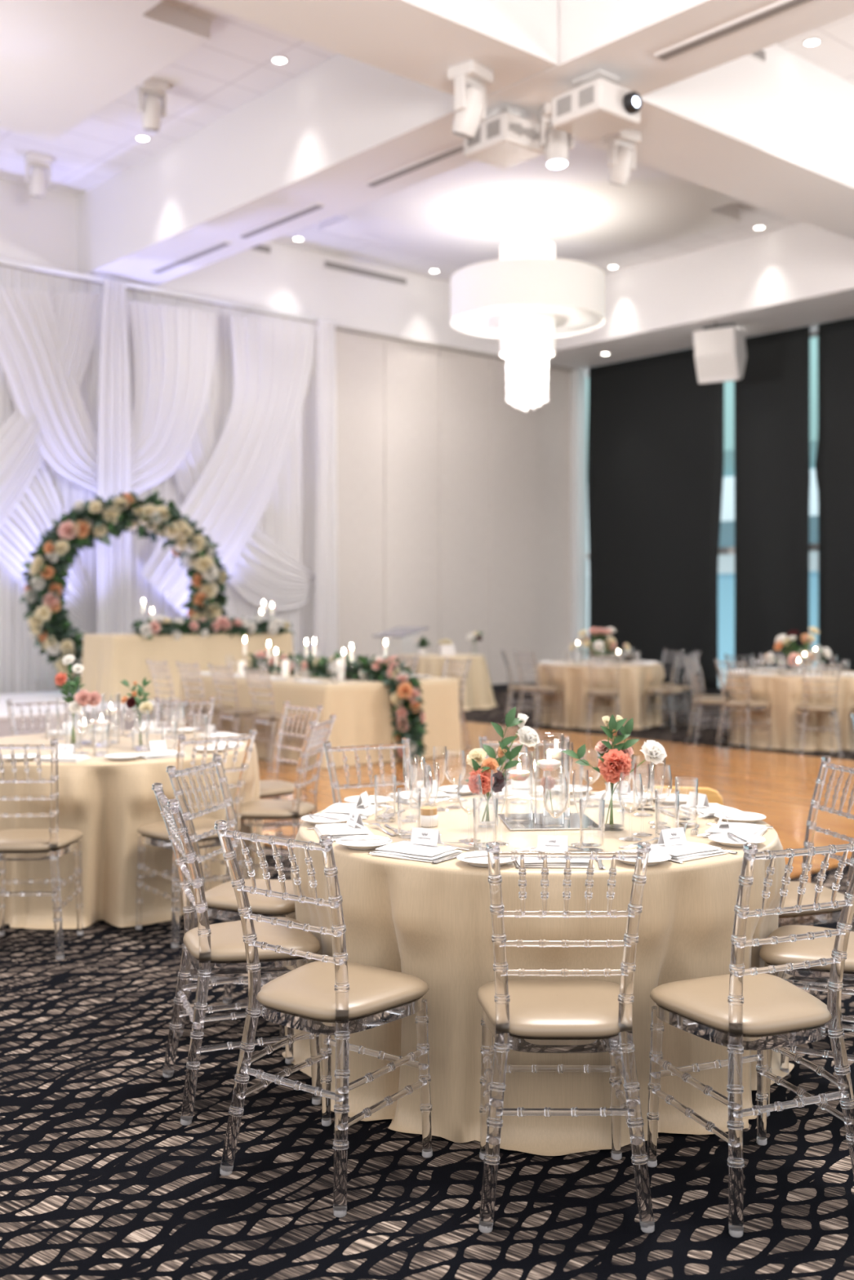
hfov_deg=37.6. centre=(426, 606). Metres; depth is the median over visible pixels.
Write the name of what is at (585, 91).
vent grille
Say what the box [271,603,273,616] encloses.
candle
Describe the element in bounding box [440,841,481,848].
spoon
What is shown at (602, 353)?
recessed light
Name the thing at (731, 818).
bread plate
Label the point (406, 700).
flower garland
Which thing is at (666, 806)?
table knife
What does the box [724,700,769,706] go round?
seat cushion
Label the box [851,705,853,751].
chair
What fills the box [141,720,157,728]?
name card
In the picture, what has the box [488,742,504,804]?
champagne flute
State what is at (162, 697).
bowl
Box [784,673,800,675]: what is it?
bread plate
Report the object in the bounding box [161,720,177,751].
tumbler
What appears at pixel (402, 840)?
fork
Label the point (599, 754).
bowl
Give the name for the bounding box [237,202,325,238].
air slot
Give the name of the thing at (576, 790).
bread plate
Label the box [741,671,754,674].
bread plate
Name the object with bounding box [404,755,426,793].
bowl
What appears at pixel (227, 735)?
bread plate
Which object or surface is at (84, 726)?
candle
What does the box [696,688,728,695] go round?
baseboard
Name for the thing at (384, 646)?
candle
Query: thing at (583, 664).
bread plate
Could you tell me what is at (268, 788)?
seat cushion
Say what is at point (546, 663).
bread plate
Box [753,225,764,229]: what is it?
recessed light
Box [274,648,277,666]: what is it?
candle
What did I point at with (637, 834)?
champagne flute
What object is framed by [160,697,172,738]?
champagne flute
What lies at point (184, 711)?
tumbler
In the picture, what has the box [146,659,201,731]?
chair
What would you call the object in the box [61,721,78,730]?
name card
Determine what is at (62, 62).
ceiling panel
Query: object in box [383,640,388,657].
candlestick
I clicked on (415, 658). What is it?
chair
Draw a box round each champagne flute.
[56,703,66,739]
[94,706,106,753]
[109,697,119,737]
[151,705,162,741]
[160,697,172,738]
[178,700,189,744]
[400,754,417,822]
[423,762,441,835]
[432,746,448,811]
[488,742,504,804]
[490,769,508,845]
[557,742,574,805]
[570,770,589,846]
[617,754,634,813]
[632,763,652,836]
[648,757,666,824]
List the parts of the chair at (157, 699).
post, rail, rail, post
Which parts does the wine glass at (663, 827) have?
stem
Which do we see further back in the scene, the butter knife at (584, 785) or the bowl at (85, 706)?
the bowl at (85, 706)
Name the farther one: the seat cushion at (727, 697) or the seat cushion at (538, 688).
the seat cushion at (538, 688)
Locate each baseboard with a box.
[491,682,536,691]
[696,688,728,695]
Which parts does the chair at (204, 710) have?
post, rail, rail, rail, rail, post, seat frame, leg, leg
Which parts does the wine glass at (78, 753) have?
stem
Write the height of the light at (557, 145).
0.514 m
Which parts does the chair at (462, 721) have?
post, rail, rail, post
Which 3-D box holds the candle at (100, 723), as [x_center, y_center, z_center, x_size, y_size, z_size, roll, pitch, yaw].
[-1.682,0.588,6.480,0.077,0.065,0.077,0,0,0]
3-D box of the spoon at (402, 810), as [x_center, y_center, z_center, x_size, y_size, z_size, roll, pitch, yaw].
[-0.110,0.711,4.333,0.041,0.012,0.203,0,0,16]
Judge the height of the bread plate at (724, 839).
0.018 m
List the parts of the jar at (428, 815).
lid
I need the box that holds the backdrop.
[0,257,337,693]
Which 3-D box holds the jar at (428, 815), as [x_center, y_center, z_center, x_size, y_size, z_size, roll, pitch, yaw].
[0.004,0.689,4.120,0.066,0.060,0.066,0,0,0]
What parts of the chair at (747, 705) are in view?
post, rail, rail, rail, rail, leg, post, seat frame, leg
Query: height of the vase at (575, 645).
0.315 m
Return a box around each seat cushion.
[0,828,83,852]
[137,817,229,840]
[159,702,200,708]
[182,916,320,961]
[188,704,233,711]
[204,879,295,914]
[219,708,267,715]
[233,799,315,817]
[254,711,303,719]
[256,960,428,1020]
[259,780,294,797]
[476,979,619,1037]
[507,684,536,689]
[522,685,559,691]
[586,689,619,695]
[645,688,684,693]
[649,973,831,1035]
[660,682,674,686]
[660,684,689,689]
[692,697,730,703]
[696,694,729,699]
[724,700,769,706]
[759,924,853,972]
[778,880,844,915]
[794,704,834,711]
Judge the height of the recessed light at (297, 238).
0.010 m
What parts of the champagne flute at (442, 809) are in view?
stem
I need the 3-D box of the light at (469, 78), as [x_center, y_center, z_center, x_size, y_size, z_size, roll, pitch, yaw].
[0.374,-4.180,10.444,0.302,0.560,0.402,0,0,38]
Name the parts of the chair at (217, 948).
rail, post, rail, rail, rail, post, seat frame, leg, leg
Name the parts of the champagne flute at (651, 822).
stem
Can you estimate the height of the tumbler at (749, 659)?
0.151 m
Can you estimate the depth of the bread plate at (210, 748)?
6.26 m
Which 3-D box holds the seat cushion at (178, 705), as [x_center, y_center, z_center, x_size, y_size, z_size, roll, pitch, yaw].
[-2.558,1.006,12.939,0.392,0.048,0.405,0,0,-41]
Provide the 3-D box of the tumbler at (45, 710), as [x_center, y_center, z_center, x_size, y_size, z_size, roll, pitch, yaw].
[-2.059,0.643,6.894,0.075,0.151,0.075,0,0,-32]
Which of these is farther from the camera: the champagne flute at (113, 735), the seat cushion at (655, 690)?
the seat cushion at (655, 690)
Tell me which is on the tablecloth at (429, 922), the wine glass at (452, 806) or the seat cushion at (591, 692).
the wine glass at (452, 806)
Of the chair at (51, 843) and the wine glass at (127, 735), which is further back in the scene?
the wine glass at (127, 735)
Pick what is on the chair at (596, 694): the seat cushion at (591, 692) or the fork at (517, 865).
the seat cushion at (591, 692)
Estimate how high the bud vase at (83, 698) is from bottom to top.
0.475 m
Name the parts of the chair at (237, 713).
post, rail, rail, rail, rail, post, seat frame, leg, leg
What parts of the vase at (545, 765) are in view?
flower stem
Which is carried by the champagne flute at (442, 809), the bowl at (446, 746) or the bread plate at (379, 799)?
the bowl at (446, 746)
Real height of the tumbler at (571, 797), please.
0.151 m
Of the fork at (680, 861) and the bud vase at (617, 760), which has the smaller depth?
the fork at (680, 861)
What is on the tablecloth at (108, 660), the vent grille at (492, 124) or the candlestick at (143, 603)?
the candlestick at (143, 603)
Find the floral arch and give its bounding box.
[19,488,231,685]
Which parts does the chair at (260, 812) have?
leg, seat frame, post, rail, rail, rail, post, rail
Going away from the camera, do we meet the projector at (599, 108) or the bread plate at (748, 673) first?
the projector at (599, 108)
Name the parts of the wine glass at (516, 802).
stem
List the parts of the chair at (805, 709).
leg, post, seat frame, rail, rail, rail, rail, leg, post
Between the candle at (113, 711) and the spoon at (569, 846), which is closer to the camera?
the spoon at (569, 846)
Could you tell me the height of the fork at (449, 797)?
0.012 m
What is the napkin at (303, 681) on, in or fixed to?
on the tablecloth at (362, 708)
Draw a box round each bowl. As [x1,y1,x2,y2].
[71,706,85,722]
[73,711,89,737]
[95,706,106,735]
[109,697,119,719]
[122,705,136,721]
[134,710,150,734]
[161,697,171,720]
[169,706,185,729]
[170,702,185,724]
[402,754,417,795]
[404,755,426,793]
[408,765,432,804]
[423,762,439,806]
[432,746,447,785]
[444,749,466,784]
[457,773,482,814]
[490,769,506,815]
[507,746,528,771]
[559,742,573,780]
[572,770,589,816]
[579,754,600,783]
[617,771,643,813]
[631,754,653,791]
[633,763,650,807]
[648,764,671,802]
[649,757,665,795]
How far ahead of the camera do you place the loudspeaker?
19.63 m
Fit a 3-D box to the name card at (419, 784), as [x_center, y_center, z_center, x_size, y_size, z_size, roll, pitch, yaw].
[-0.002,0.672,4.693,0.086,0.046,0.034,0,0,-31]
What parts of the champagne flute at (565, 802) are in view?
stem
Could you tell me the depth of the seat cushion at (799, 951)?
3.67 m
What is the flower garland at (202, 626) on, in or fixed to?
on the tablecloth at (108, 660)
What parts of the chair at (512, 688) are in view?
post, post, seat frame, leg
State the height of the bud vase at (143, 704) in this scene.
0.363 m
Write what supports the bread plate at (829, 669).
on the tablecloth at (783, 693)
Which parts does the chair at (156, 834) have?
leg, post, seat frame, leg, rail, rail, rail, rail, post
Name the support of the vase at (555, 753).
on the tray
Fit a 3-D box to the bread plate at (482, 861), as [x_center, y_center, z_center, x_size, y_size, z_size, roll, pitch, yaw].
[0.168,0.709,3.515,0.170,0.018,0.170,0,0,0]
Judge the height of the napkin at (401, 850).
0.022 m
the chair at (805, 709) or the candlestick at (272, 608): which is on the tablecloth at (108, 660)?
the candlestick at (272, 608)
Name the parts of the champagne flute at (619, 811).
stem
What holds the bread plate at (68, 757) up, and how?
on the tablecloth at (103, 798)
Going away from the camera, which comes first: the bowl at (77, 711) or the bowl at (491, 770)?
the bowl at (491, 770)
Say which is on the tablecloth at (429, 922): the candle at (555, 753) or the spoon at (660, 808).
the spoon at (660, 808)
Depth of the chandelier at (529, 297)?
16.77 m
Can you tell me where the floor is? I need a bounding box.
[0,690,853,1279]
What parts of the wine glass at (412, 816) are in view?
stem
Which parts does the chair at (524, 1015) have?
leg, post, seat frame, rail, rail, rail, rail, leg, post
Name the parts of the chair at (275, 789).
seat frame, post, rail, rail, rail, rail, post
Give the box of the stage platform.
[0,690,179,737]
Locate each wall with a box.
[315,329,570,684]
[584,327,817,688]
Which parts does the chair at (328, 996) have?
post, rail, rail, rail, rail, leg, post, seat frame, leg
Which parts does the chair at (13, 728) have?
post, rail, rail, post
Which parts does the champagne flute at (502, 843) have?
stem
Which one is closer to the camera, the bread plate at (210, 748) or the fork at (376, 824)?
the fork at (376, 824)
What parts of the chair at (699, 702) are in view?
post, post, seat frame, leg, leg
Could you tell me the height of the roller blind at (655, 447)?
5.875 m
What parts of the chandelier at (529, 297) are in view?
stem, lamp shade, lamp shade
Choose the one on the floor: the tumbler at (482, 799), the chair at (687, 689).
the chair at (687, 689)
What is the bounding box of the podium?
[372,626,428,637]
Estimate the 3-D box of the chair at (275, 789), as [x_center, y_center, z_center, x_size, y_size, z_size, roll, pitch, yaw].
[-0.892,1.022,7.132,0.474,0.936,0.420,0,0,-38]
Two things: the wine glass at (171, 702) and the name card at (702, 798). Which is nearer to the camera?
the name card at (702, 798)
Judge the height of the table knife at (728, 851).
0.004 m
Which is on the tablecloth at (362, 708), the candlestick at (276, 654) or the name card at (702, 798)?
the candlestick at (276, 654)
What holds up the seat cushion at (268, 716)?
on the chair at (272, 718)
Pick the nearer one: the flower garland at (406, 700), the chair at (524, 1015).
the chair at (524, 1015)
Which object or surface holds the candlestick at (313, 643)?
on the tablecloth at (362, 708)
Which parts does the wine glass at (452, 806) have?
stem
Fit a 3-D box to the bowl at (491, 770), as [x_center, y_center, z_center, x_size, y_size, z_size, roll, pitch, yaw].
[0.217,0.562,3.800,0.051,0.137,0.051,0,0,36]
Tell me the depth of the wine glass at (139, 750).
6.25 m
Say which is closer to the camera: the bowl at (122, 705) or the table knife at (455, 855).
the table knife at (455, 855)
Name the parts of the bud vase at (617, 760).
flower stem, flower stem, flower stem, flower stem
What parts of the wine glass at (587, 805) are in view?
stem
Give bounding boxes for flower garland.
[128,615,294,640]
[245,650,428,761]
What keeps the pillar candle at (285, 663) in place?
on the tablecloth at (362, 708)
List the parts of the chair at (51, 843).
leg, rail, rail, rail, rail, seat frame, post, leg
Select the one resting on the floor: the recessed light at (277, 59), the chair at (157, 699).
the chair at (157, 699)
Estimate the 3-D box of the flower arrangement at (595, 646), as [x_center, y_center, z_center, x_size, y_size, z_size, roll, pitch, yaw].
[2.188,0.486,15.933,0.637,0.464,0.728,0,0,-20]
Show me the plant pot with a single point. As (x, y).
(422, 651)
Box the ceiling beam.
[193,0,853,240]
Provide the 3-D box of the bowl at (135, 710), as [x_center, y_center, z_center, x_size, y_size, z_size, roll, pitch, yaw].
[-1.421,0.575,6.263,0.077,0.123,0.077,0,0,-38]
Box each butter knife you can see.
[308,813,340,820]
[339,839,391,840]
[451,784,462,791]
[463,855,487,858]
[552,785,586,788]
[653,795,688,797]
[719,812,763,817]
[727,831,747,842]
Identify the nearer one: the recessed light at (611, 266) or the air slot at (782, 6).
the air slot at (782, 6)
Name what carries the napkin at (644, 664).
on the tablecloth at (572, 680)
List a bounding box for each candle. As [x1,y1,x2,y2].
[76,718,91,730]
[93,715,109,727]
[103,703,118,715]
[142,599,145,613]
[238,661,245,675]
[243,638,246,653]
[262,600,265,613]
[266,640,270,657]
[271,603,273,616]
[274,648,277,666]
[281,659,288,677]
[304,640,307,657]
[312,639,315,656]
[336,658,345,679]
[342,649,345,667]
[350,644,353,662]
[383,640,386,657]
[507,764,530,781]
[537,751,560,770]
[545,740,566,759]
[795,659,802,664]
[811,647,818,653]
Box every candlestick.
[141,599,145,617]
[150,608,153,621]
[243,638,248,673]
[262,600,265,631]
[264,640,271,675]
[270,603,274,618]
[271,648,279,676]
[303,640,308,677]
[311,639,317,677]
[340,649,346,679]
[346,644,355,679]
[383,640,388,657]
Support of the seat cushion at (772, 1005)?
on the chair at (752, 1009)
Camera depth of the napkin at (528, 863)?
3.46 m
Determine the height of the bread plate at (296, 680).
0.018 m
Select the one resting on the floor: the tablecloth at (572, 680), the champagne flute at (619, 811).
the tablecloth at (572, 680)
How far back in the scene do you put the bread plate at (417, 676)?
12.61 m
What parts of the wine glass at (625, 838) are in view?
stem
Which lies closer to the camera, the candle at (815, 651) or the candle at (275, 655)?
the candle at (275, 655)
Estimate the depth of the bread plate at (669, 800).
4.63 m
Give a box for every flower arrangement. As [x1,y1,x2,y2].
[569,626,630,662]
[764,626,832,672]
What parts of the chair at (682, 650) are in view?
post, rail, post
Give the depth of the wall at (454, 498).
21.46 m
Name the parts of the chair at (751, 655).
post, rail, post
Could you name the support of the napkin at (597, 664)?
on the tablecloth at (572, 680)
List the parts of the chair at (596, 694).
leg, post, seat frame, rail, rail, rail, rail, post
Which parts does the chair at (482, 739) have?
post, rail, rail, post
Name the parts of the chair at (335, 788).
post, rail, rail, post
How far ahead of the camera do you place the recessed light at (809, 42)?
12.33 m
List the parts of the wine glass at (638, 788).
stem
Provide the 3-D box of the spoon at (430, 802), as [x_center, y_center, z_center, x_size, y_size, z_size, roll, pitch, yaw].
[0.071,0.711,4.593,0.203,0.012,0.041,0,0,-39]
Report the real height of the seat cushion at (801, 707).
0.048 m
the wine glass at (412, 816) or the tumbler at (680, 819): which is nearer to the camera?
the tumbler at (680, 819)
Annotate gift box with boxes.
[436,639,454,655]
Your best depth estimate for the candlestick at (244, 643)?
13.46 m
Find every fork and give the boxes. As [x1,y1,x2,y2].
[368,840,410,853]
[369,822,395,835]
[372,804,391,807]
[376,806,394,817]
[435,796,462,800]
[441,843,470,849]
[447,793,461,797]
[494,793,549,797]
[514,860,519,867]
[517,847,537,851]
[587,799,636,803]
[622,843,664,849]
[631,848,683,862]
[635,798,652,803]
[659,808,695,817]
[690,823,699,835]
[697,813,714,817]
[697,832,715,836]
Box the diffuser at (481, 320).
[451,304,603,336]
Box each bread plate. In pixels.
[2,754,36,761]
[88,727,114,732]
[103,753,141,760]
[168,727,198,733]
[195,746,225,752]
[221,734,246,740]
[292,679,310,681]
[300,813,348,825]
[335,835,391,849]
[343,795,390,805]
[415,675,431,677]
[438,785,472,795]
[456,850,515,866]
[543,662,554,664]
[551,784,592,794]
[579,663,592,666]
[617,849,671,866]
[629,663,643,665]
[649,794,688,804]
[707,832,765,847]
[714,811,765,823]
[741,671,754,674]
[772,667,787,670]
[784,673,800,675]
[824,668,838,671]
[832,673,848,676]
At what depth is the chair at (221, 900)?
4.40 m
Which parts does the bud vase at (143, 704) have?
flower stem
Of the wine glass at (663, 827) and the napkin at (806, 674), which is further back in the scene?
the napkin at (806, 674)
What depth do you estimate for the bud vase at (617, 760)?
4.04 m
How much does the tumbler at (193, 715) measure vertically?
0.151 m
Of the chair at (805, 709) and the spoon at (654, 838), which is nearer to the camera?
the spoon at (654, 838)
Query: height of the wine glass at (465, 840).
0.205 m
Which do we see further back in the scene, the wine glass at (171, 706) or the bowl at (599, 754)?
the wine glass at (171, 706)
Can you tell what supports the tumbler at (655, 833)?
on the tablecloth at (429, 922)
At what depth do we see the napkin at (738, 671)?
13.63 m
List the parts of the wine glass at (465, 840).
stem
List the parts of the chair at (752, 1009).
leg, seat frame, post, leg, rail, rail, rail, rail, post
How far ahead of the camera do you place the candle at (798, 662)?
13.18 m
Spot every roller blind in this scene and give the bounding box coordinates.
[586,347,724,691]
[733,325,810,669]
[814,317,853,671]
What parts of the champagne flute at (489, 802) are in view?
stem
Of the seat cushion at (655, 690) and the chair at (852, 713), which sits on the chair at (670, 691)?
the seat cushion at (655, 690)
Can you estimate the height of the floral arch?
2.686 m
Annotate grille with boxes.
[467,126,479,146]
[486,118,499,139]
[556,94,571,116]
[578,84,593,107]
[694,328,736,378]
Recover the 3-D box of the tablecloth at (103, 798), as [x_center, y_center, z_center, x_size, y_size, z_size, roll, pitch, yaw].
[-1.715,1.102,6.574,1.646,0.764,1.617,0,0,11]
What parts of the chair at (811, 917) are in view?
seat frame, post, rail, rail, rail, rail, post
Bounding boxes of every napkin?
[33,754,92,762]
[44,728,89,736]
[129,728,171,733]
[137,750,187,759]
[195,732,237,737]
[200,672,221,675]
[207,741,245,749]
[233,675,253,677]
[262,677,288,680]
[299,680,323,683]
[314,822,373,839]
[321,803,382,817]
[370,840,462,862]
[387,791,454,803]
[493,785,549,795]
[515,859,594,867]
[551,662,568,665]
[588,790,654,803]
[592,663,610,666]
[630,660,644,662]
[640,662,653,665]
[650,841,728,861]
[676,803,742,817]
[702,822,767,836]
[730,670,744,673]
[751,672,777,675]
[756,667,776,670]
[799,673,823,676]
[804,667,823,671]
[840,673,853,675]
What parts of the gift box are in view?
lid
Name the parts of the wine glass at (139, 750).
stem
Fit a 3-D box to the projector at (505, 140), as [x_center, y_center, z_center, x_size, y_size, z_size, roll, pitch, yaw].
[0.702,-4.277,11.331,0.528,0.395,0.575,0,0,-41]
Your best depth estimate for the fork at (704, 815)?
4.26 m
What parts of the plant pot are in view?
pot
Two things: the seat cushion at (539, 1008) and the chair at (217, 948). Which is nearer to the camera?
the seat cushion at (539, 1008)
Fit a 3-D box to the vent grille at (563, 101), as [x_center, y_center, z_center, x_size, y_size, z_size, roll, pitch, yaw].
[1.147,-4.200,10.507,0.012,0.140,0.158,0,0,-41]
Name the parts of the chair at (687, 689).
leg, post, post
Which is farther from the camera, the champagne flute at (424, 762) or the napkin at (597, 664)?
the napkin at (597, 664)
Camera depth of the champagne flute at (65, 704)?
6.82 m
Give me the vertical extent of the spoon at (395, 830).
0.012 m
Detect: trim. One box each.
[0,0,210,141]
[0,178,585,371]
[0,263,573,372]
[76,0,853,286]
[531,222,853,370]
[570,368,584,661]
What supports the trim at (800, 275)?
attached to the wall at (454, 498)
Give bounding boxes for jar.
[417,805,438,826]
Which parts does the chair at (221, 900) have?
post, rail, rail, rail, rail, post, seat frame, leg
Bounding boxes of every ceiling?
[0,0,853,282]
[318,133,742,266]
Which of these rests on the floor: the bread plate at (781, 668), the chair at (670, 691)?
the chair at (670, 691)
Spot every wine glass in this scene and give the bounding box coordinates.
[71,706,85,737]
[73,711,89,754]
[122,705,136,737]
[134,710,150,751]
[169,706,185,746]
[170,702,185,739]
[404,755,426,818]
[408,765,432,831]
[444,749,466,808]
[457,773,482,842]
[507,746,528,804]
[542,775,568,818]
[579,754,600,807]
[617,771,643,841]
[631,754,653,816]
[648,764,671,829]
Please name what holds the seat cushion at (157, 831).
on the chair at (156, 834)
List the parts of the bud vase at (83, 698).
flower stem, flower stem, flower stem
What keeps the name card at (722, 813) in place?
on the napkin at (737, 828)
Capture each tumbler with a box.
[44,710,59,737]
[93,724,109,755]
[111,707,125,735]
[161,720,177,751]
[170,711,184,737]
[193,715,207,744]
[373,775,396,822]
[396,787,421,839]
[408,764,429,808]
[472,797,497,850]
[479,767,498,800]
[564,764,582,802]
[579,798,604,852]
[632,766,653,810]
[654,789,679,839]
[675,777,697,825]
[749,658,756,672]
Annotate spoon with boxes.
[383,808,405,818]
[383,823,405,835]
[423,799,467,804]
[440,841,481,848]
[498,795,552,799]
[514,845,582,850]
[578,797,626,805]
[618,837,658,847]
[651,807,680,817]
[680,822,692,832]
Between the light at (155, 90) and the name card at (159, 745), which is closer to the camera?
the name card at (159, 745)
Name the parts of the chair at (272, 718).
post, rail, rail, rail, rail, post, seat frame, leg, leg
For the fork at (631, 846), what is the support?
on the tablecloth at (429, 922)
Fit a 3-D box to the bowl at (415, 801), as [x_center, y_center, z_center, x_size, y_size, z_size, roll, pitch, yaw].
[-0.019,0.575,4.030,0.077,0.123,0.077,0,0,-18]
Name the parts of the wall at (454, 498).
wall panel, wall panel, wall panel, wall panel, wall panel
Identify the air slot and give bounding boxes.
[151,240,232,273]
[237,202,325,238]
[247,244,271,254]
[323,259,406,285]
[364,142,463,186]
[654,0,810,60]
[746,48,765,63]
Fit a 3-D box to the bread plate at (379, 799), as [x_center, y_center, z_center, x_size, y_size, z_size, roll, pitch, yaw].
[-0.218,0.709,4.576,0.170,0.018,0.170,0,0,18]
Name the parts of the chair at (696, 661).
post, post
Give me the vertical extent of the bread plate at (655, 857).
0.018 m
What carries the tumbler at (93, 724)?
on the tablecloth at (103, 798)
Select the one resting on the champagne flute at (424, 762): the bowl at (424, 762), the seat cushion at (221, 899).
the bowl at (424, 762)
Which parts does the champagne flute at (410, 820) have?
stem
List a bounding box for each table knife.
[390,799,412,804]
[431,849,477,862]
[597,859,604,868]
[661,805,677,807]
[686,840,737,853]
[706,822,773,827]
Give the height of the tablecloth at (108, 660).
0.759 m
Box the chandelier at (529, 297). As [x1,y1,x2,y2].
[450,211,604,411]
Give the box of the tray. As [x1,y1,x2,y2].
[498,813,602,830]
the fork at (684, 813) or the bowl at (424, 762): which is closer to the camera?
the bowl at (424, 762)
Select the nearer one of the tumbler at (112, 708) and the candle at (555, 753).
the candle at (555, 753)
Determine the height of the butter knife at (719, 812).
0.004 m
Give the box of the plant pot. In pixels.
[413,635,431,655]
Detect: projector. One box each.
[463,105,545,168]
[551,69,642,141]
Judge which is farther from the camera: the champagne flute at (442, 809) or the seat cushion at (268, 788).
the seat cushion at (268, 788)
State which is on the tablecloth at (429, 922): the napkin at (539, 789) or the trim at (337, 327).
the napkin at (539, 789)
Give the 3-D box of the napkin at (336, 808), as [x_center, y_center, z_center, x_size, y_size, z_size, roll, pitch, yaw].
[-0.265,0.707,4.382,0.184,0.022,0.225,0,0,11]
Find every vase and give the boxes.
[54,654,102,748]
[75,712,93,744]
[91,706,111,746]
[101,693,119,743]
[120,677,153,749]
[464,706,539,827]
[466,631,484,655]
[504,750,533,821]
[533,733,564,825]
[542,739,569,817]
[561,714,666,831]
[573,639,582,663]
[793,655,803,673]
[799,649,809,675]
[810,644,820,673]
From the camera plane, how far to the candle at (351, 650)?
12.29 m
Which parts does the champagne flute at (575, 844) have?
stem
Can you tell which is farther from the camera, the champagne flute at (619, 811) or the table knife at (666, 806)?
the table knife at (666, 806)
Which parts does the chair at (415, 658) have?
rail, post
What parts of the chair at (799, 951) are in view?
leg, leg, seat frame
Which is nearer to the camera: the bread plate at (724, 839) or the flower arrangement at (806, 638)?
the bread plate at (724, 839)
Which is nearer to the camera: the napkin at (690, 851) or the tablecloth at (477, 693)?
the napkin at (690, 851)
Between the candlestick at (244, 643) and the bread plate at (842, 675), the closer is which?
the bread plate at (842, 675)
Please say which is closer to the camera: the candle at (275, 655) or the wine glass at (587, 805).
the wine glass at (587, 805)
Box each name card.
[57,743,75,754]
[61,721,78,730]
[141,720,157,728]
[147,740,166,751]
[204,724,217,733]
[208,733,222,743]
[346,808,364,827]
[355,791,370,808]
[409,826,441,845]
[414,779,437,794]
[511,776,531,788]
[537,834,568,852]
[606,780,631,794]
[657,826,687,846]
[685,791,709,808]
[717,808,729,827]
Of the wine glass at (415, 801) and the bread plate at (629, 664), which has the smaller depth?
the wine glass at (415, 801)
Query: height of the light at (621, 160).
0.491 m
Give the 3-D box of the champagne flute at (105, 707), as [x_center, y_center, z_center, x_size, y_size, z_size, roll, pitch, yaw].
[-1.604,0.606,6.170,0.062,0.225,0.062,0,0,2]
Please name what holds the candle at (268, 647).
on the candlestick at (268, 646)
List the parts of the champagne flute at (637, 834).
stem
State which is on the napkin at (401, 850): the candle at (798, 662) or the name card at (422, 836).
the name card at (422, 836)
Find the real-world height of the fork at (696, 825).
0.012 m
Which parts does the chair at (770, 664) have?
rail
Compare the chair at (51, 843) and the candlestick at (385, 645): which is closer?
the chair at (51, 843)
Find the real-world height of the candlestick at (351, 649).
0.358 m
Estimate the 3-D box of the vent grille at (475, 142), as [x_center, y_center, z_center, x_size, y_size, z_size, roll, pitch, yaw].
[0.422,-4.220,11.258,0.012,0.140,0.158,0,0,-41]
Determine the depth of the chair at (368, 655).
14.52 m
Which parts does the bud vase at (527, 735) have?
flower stem, flower stem, flower stem, flower stem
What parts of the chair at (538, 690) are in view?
post, rail, rail, post, seat frame, leg, leg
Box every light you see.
[24,151,56,197]
[135,135,150,141]
[136,78,173,131]
[271,56,288,64]
[292,236,303,240]
[429,269,439,272]
[446,60,493,138]
[537,102,573,168]
[600,352,609,355]
[603,128,640,186]
[608,265,617,268]
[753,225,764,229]
[802,38,821,46]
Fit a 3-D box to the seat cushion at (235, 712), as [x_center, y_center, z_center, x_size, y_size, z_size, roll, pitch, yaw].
[-1.767,1.006,12.036,0.392,0.048,0.405,0,0,-41]
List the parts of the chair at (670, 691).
leg, leg, seat frame, post, rail, post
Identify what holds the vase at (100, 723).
on the tablecloth at (103, 798)
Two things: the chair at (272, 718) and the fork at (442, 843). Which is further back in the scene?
the chair at (272, 718)
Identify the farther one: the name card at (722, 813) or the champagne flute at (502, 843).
the name card at (722, 813)
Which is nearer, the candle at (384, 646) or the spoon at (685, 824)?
the spoon at (685, 824)
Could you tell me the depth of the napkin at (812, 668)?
14.21 m
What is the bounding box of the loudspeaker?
[693,322,746,383]
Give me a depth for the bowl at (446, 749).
4.49 m
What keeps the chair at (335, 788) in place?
on the floor
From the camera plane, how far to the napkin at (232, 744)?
6.40 m
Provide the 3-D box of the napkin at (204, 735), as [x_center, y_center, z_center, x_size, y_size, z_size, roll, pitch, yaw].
[-1.160,0.707,6.941,0.184,0.022,0.225,0,0,-38]
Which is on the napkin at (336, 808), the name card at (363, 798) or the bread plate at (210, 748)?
the name card at (363, 798)
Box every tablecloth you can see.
[0,730,263,929]
[80,632,293,702]
[178,671,461,768]
[281,789,794,1155]
[397,653,498,710]
[537,661,664,729]
[724,669,853,751]
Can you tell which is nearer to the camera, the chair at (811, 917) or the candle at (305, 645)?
the chair at (811, 917)
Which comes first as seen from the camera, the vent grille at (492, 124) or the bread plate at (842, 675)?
the vent grille at (492, 124)
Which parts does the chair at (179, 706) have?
post, rail, rail, rail, post, seat frame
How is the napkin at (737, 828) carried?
on the tablecloth at (429, 922)
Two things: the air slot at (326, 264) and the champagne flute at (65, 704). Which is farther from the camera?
the air slot at (326, 264)
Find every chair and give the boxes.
[0,738,83,959]
[5,699,71,736]
[135,728,257,948]
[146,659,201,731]
[151,782,321,1125]
[153,696,215,732]
[165,754,296,1047]
[175,661,234,733]
[207,663,269,760]
[213,820,432,1217]
[227,714,336,880]
[241,665,304,770]
[259,701,322,859]
[323,737,412,804]
[347,653,369,660]
[396,655,417,671]
[441,657,471,748]
[476,841,654,1233]
[478,735,569,785]
[501,649,538,724]
[513,650,560,728]
[586,653,621,733]
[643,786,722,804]
[644,652,693,731]
[646,842,853,1237]
[660,648,684,720]
[660,649,700,725]
[682,657,732,745]
[684,654,729,739]
[714,658,770,751]
[724,653,755,733]
[759,924,853,1116]
[768,655,800,669]
[777,755,853,999]
[794,662,843,756]
[850,712,853,725]
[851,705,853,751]

